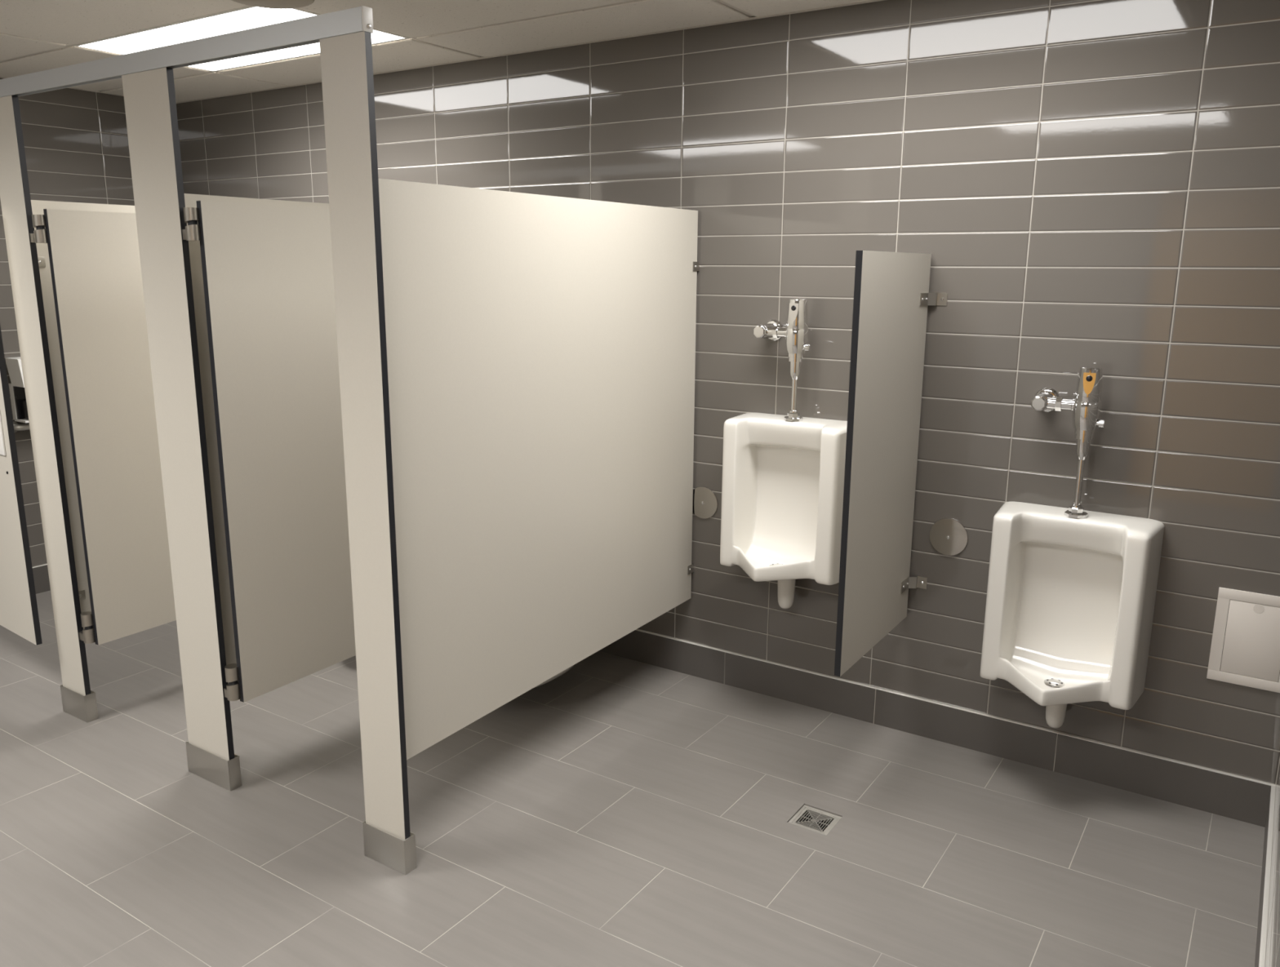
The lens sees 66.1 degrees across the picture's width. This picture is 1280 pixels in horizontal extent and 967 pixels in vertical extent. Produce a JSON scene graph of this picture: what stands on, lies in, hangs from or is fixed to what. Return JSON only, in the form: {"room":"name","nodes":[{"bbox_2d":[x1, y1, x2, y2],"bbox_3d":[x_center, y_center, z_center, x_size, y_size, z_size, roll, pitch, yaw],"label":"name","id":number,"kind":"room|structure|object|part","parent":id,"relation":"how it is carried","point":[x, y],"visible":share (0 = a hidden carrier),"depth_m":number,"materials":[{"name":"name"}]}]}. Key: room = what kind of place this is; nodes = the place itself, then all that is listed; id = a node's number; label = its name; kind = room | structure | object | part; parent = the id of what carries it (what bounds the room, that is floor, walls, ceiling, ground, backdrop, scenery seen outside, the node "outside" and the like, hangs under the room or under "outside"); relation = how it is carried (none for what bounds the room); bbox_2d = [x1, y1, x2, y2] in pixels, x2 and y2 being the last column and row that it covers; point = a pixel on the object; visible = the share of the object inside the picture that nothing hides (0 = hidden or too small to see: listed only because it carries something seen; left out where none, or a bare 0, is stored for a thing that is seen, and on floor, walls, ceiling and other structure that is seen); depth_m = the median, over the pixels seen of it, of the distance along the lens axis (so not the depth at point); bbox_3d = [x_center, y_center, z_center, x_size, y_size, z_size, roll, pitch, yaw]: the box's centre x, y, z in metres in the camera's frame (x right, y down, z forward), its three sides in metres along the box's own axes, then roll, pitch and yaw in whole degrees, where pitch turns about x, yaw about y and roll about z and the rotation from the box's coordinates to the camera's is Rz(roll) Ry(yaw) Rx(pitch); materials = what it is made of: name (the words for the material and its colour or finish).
{"room":"public restroom","nodes":[
{"label":"public restroom","id":0,"kind":"room"},
{"bbox_2d":[0,78,134,567],"bbox_3d":[-3.752,-0.461,3.541,0.100,2.520,4.600,8,15,33],"label":"wall","id":1,"kind":"structure","parent":0,"point":[76,141],"depth_m":4.75,"materials":[{"name":"grey tile"}]},
{"bbox_2d":[5,356,29,422],"bbox_3d":[-2.843,-0.459,4.720,0.145,0.298,0.275,8,15,33],"label":"dispenser","id":2,"kind":"object","parent":1,"relation":"attached to","point":[17,392],"visible":0.21,"depth_m":4.63,"materials":[{"name":"white metal"}]},
{"bbox_2d":[5,356,24,387],"bbox_3d":[-2.842,-0.541,4.702,0.145,0.129,0.275,8,15,33],"label":"hood","id":3,"kind":"object","parent":2,"relation":"attached to","point":[14,366],"depth_m":4.59,"materials":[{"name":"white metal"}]},
{"bbox_2d":[13,421,30,432],"bbox_3d":[-2.724,-0.340,5.011,0.063,0.056,0.915,8,15,33],"label":"grab bar","id":4,"kind":"object","parent":1,"relation":"attached to","point":[17,427],"visible":0.23,"depth_m":4.66,"materials":[{"name":"silver metal"}]},
{"bbox_2d":[32,564,50,594],"bbox_3d":[-3.716,0.713,3.763,0.010,0.133,4.590,8,15,33],"label":"baseboard","id":5,"kind":"structure","parent":1,"relation":"attached to","point":[41,576],"depth_m":4.87,"materials":[{"name":"tile"}]},
{"bbox_2d":[0,76,124,96],"bbox_3d":[-1.561,-1.264,1.872,5.149,0.002,4.580,8,15,33],"label":"trim","id":6,"kind":"structure","parent":1,"relation":"attached to","point":[0,77],"depth_m":4.78,"materials":[{"name":"grey paint"}]},
{"bbox_2d":[0,0,868,102],"bbox_3d":[-1.555,-1.327,1.867,5.350,0.124,4.800,8,15,33],"label":"ceiling","id":7,"kind":"structure","parent":0,"point":[36,35],"depth_m":3.44,"materials":[{"name":"tile"}]},
{"bbox_2d":[73,5,409,71],"bbox_3d":[-1.524,-1.680,3.727,1.211,0.014,0.602,8,15,33],"label":"recessed light","id":8,"kind":"object","parent":7,"relation":"in","point":[248,17],"visible":0.6,"depth_m":3.63,"materials":[{"name":"white plastic"}]},
{"bbox_2d":[231,0,314,8],"bbox_3d":[-1.087,-1.448,2.867,0.290,0.065,0.290,8,15,33],"label":"round ceiling fixture","id":9,"kind":"object","parent":7,"relation":"attached to","point":[277,4],"visible":1,"depth_m":2.92,"materials":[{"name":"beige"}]},
{"bbox_2d":[0,591,1265,966],"bbox_3d":[-1.571,1.123,2.404,5.350,0.060,4.800,8,15,33],"label":"floor","id":10,"kind":"structure","parent":0,"point":[615,811],"depth_m":2.79,"materials":[{"name":"grey tile"}]},
{"bbox_2d":[0,95,98,723],"bbox_3d":[-2.015,-0.190,3.330,0.164,2.103,0.041,8,15,33],"label":"pilaster","id":11,"kind":"object","parent":10,"relation":"on","point":[78,701],"visible":1,"depth_m":3.30,"materials":[{"name":"beige laminate"}]},
{"bbox_2d":[29,208,176,645],"bbox_3d":[-1.753,-0.207,3.510,0.080,1.462,0.621,8,15,33],"label":"door","id":12,"kind":"structure","parent":11,"relation":"attached to","point":[95,260],"depth_m":3.36,"materials":[{"name":"beige plastic"}]},
{"bbox_2d":[121,66,241,791],"bbox_3d":[-1.343,-0.091,2.896,0.222,2.103,0.041,8,15,33],"label":"pilaster","id":13,"kind":"object","parent":10,"relation":"on","point":[149,95],"visible":1,"depth_m":2.86,"materials":[{"name":"beige laminate"}]},
{"bbox_2d":[182,200,355,702],"bbox_3d":[-1.063,-0.105,3.065,0.064,1.462,0.621,8,15,33],"label":"door","id":14,"kind":"structure","parent":13,"relation":"attached to","point":[268,270],"depth_m":2.97,"materials":[{"name":"beige laminate"}]},
{"bbox_2d":[319,31,417,875],"bbox_3d":[-0.676,0.008,2.466,0.161,2.103,0.041,8,15,33],"label":"pilaster","id":15,"kind":"object","parent":10,"relation":"on","point":[346,60],"visible":1,"depth_m":2.42,"materials":[{"name":"beige plastic"}]},
{"bbox_2d":[788,804,841,835],"bbox_3d":[0.518,1.025,2.919,0.124,0.056,0.124,8,15,33],"label":"floor drain","id":16,"kind":"object","parent":10,"relation":"in","point":[808,818],"visible":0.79,"depth_m":2.93,"materials":[{"name":"silver metal"}]},
{"bbox_3d":[-3.064,-0.345,4.007,0.569,2.103,0.041,8,15,33],"label":"pilaster","id":17,"kind":"object","parent":10,"relation":"on","visible":0},
{"bbox_2d":[0,325,42,645],"bbox_3d":[-2.488,-0.218,3.584,0.939,1.481,0.041,10,16,37],"label":"door","id":18,"kind":"structure","parent":17,"relation":"attached to","point":[19,612],"depth_m":3.42,"materials":[{"name":"beige laminate"}]},
{"bbox_3d":[-2.186,-0.178,3.346,0.085,0.160,0.007,10,16,37],"label":"pull plate","id":19,"kind":"part","parent":18,"relation":"part of","materials":[{"name":"white metal"}]},
{"bbox_2d":[0,5,373,97],"bbox_3d":[-1.949,-1.233,3.059,3.230,0.052,0.028,8,15,33],"label":"headrail","id":20,"kind":"object","parent":17,"relation":"on","point":[307,30],"visible":0.98,"depth_m":2.51,"materials":[{"name":"grey metal"}]},
{"bbox_3d":[-2.317,-1.288,3.297,2.346,0.050,0.026,8,15,33],"label":"rail","id":21,"kind":"part","parent":20,"relation":"part of","materials":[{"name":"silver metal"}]},
{"bbox_3d":[-0.974,-1.089,2.430,0.874,0.050,0.027,8,15,33],"label":"rail","id":22,"kind":"part","parent":20,"relation":"part of","materials":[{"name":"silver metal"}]},
{"bbox_2d":[176,0,1279,785],"bbox_3d":[-0.265,-0.549,4.043,5.350,2.520,0.100,8,15,33],"label":"wall","id":23,"kind":"structure","parent":0,"point":[1084,183],"depth_m":3.09,"materials":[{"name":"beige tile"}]},
{"bbox_2d":[31,200,135,629],"bbox_3d":[-1.571,-0.322,3.962,0.028,1.495,1.554,8,15,33],"label":"partition panel","id":24,"kind":"object","parent":23,"relation":"attached to","point":[37,206],"visible":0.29,"depth_m":3.35,"materials":[{"name":"beige plastic"}]},
{"bbox_2d":[184,193,329,684],"bbox_3d":[-0.909,-0.221,3.535,0.028,1.492,1.554,8,15,33],"label":"partition panel","id":25,"kind":"object","parent":23,"relation":"attached to","point":[190,200],"visible":0.02,"depth_m":2.96,"materials":[{"name":"beige laminate"}]},
{"bbox_2d":[176,0,884,103],"bbox_3d":[-0.291,-1.678,3.744,5.150,0.026,0.020,8,15,33],"label":"trim","id":26,"kind":"structure","parent":23,"relation":"attached to","point":[868,1],"depth_m":3.67,"materials":[{"name":"grey paint"}]},
{"bbox_2d":[377,177,699,759],"bbox_3d":[-0.224,-0.118,3.093,0.028,1.504,1.554,8,15,33],"label":"partition panel","id":27,"kind":"object","parent":23,"relation":"attached to","point":[541,348],"visible":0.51,"depth_m":2.92,"materials":[{"name":"beige plastic"}]},
{"bbox_2d":[533,665,573,688],"bbox_3d":[-0.351,0.539,3.822,0.374,0.332,0.736,8,15,33],"label":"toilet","id":28,"kind":"object","parent":23,"relation":"attached to","point":[571,667],"visible":0.02,"depth_m":3.65,"materials":[{"name":"white ceramic"}]},
{"bbox_2d":[692,486,717,519],"bbox_3d":[0.241,0.074,3.766,0.126,0.126,0.010,8,15,33],"label":"cover","id":29,"kind":"object","parent":23,"relation":"attached to","point":[704,506],"visible":0.97,"depth_m":3.76,"materials":[{"name":"grey metal"}]},
{"bbox_2d":[720,412,847,608],"bbox_3d":[0.479,0.130,3.420,0.462,0.689,0.333,8,15,33],"label":"urinal","id":30,"kind":"object","parent":23,"relation":"attached to","point":[783,483],"visible":0.89,"depth_m":3.47,"materials":[{"name":"white vitreous china"}]},
{"bbox_2d":[753,298,811,422],"bbox_3d":[0.499,-0.432,3.411,0.222,0.412,0.127,8,15,33],"label":"valve","id":31,"kind":"object","parent":30,"relation":"on","point":[795,333],"visible":1,"depth_m":3.33,"materials":[{"name":"silver metal"}]},
{"bbox_3d":[0.475,-0.521,3.382,0.086,0.040,0.040,8,15,33],"label":"supply arm","id":32,"kind":"part","parent":31,"relation":"part of","materials":[{"name":"silver metal"}]},
{"bbox_3d":[0.528,0.373,3.551,0.076,0.157,0.088,8,15,33],"label":"outlet spout","id":33,"kind":"part","parent":30,"relation":"part of","materials":[{"name":"white ceramic"}]},
{"bbox_2d":[834,250,947,676],"bbox_3d":[0.764,-0.080,3.014,0.106,1.224,0.606,8,15,33],"label":"screen","id":34,"kind":"object","parent":23,"relation":"attached to","point":[892,298],"visible":1,"depth_m":2.96,"materials":[{"name":"beige plastic"}]},
{"bbox_2d":[598,630,1271,827],"bbox_3d":[-0.303,0.626,4.254,5.150,0.133,0.010,8,15,33],"label":"baseboard","id":35,"kind":"structure","parent":23,"relation":"attached to","point":[1219,794],"depth_m":3.33,"materials":[{"name":"tile"}]},
{"bbox_2d":[928,518,968,555],"bbox_3d":[1.022,0.178,3.260,0.127,0.127,0.010,8,15,33],"label":"cover","id":36,"kind":"object","parent":23,"relation":"attached to","point":[948,536],"visible":1,"depth_m":3.26,"materials":[{"name":"grey metal"}]},
{"bbox_2d":[635,629,1275,786],"bbox_3d":[-0.303,0.560,4.239,5.150,0.003,0.011,8,15,33],"label":"trim","id":37,"kind":"structure","parent":23,"relation":"attached to","point":[655,634],"depth_m":3.30,"materials":[{"name":"silver metal"}]},
{"bbox_2d":[979,502,1164,728],"bbox_3d":[1.260,0.446,2.959,0.462,0.689,0.333,8,15,33],"label":"urinal","id":38,"kind":"object","parent":23,"relation":"attached to","point":[1070,602],"visible":1,"depth_m":2.99,"materials":[{"name":"white vitreous china"},{"name":"polished chrome"}]},
{"bbox_3d":[1.309,0.690,3.090,0.076,0.157,0.088,8,15,33],"label":"outlet spout","id":39,"kind":"part","parent":38,"relation":"part of","materials":[{"name":"white ceramic"}]},
{"bbox_2d":[1031,366,1106,518],"bbox_3d":[1.274,-0.132,2.950,0.222,0.444,0.127,8,15,33],"label":"valve","id":40,"kind":"object","parent":38,"relation":"on","point":[1086,406],"visible":1,"depth_m":2.87,"materials":[{"name":"silver metal"}]},
{"bbox_3d":[1.250,-0.236,2.918,0.086,0.040,0.040,8,15,33],"label":"supply arm","id":41,"kind":"part","parent":40,"relation":"part of","materials":[{"name":"silver metal"}]},
{"bbox_2d":[1206,587,1279,693],"bbox_3d":[1.760,0.450,2.820,0.206,0.281,0.007,8,15,33],"label":"access panel","id":42,"kind":"object","parent":23,"relation":"attached to","point":[1251,655],"visible":1,"depth_m":2.83,"materials":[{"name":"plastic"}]},
{"bbox_2d":[1264,760,1279,966],"bbox_3d":[0.626,0.187,0.715,0.100,2.520,4.600,8,15,33],"label":"wall","id":43,"kind":"structure","parent":0,"point":[1272,955],"depth_m":2.16,"materials":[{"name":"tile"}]},
{"bbox_2d":[1254,791,1271,966],"bbox_3d":[0.570,1.347,0.996,0.010,0.133,4.590,8,15,33],"label":"baseboard","id":44,"kind":"structure","parent":43,"relation":"attached to","point":[1264,851],"depth_m":2.48,"materials":[{"name":"ceramic"}]},
{"bbox_2d":[1258,786,1275,966],"bbox_3d":[0.569,1.280,0.982,0.011,0.003,4.589,8,15,33],"label":"trim","id":45,"kind":"structure","parent":43,"relation":"attached to","point":[1268,855],"depth_m":2.40,"materials":[{"name":"silver metal"}]}
]}

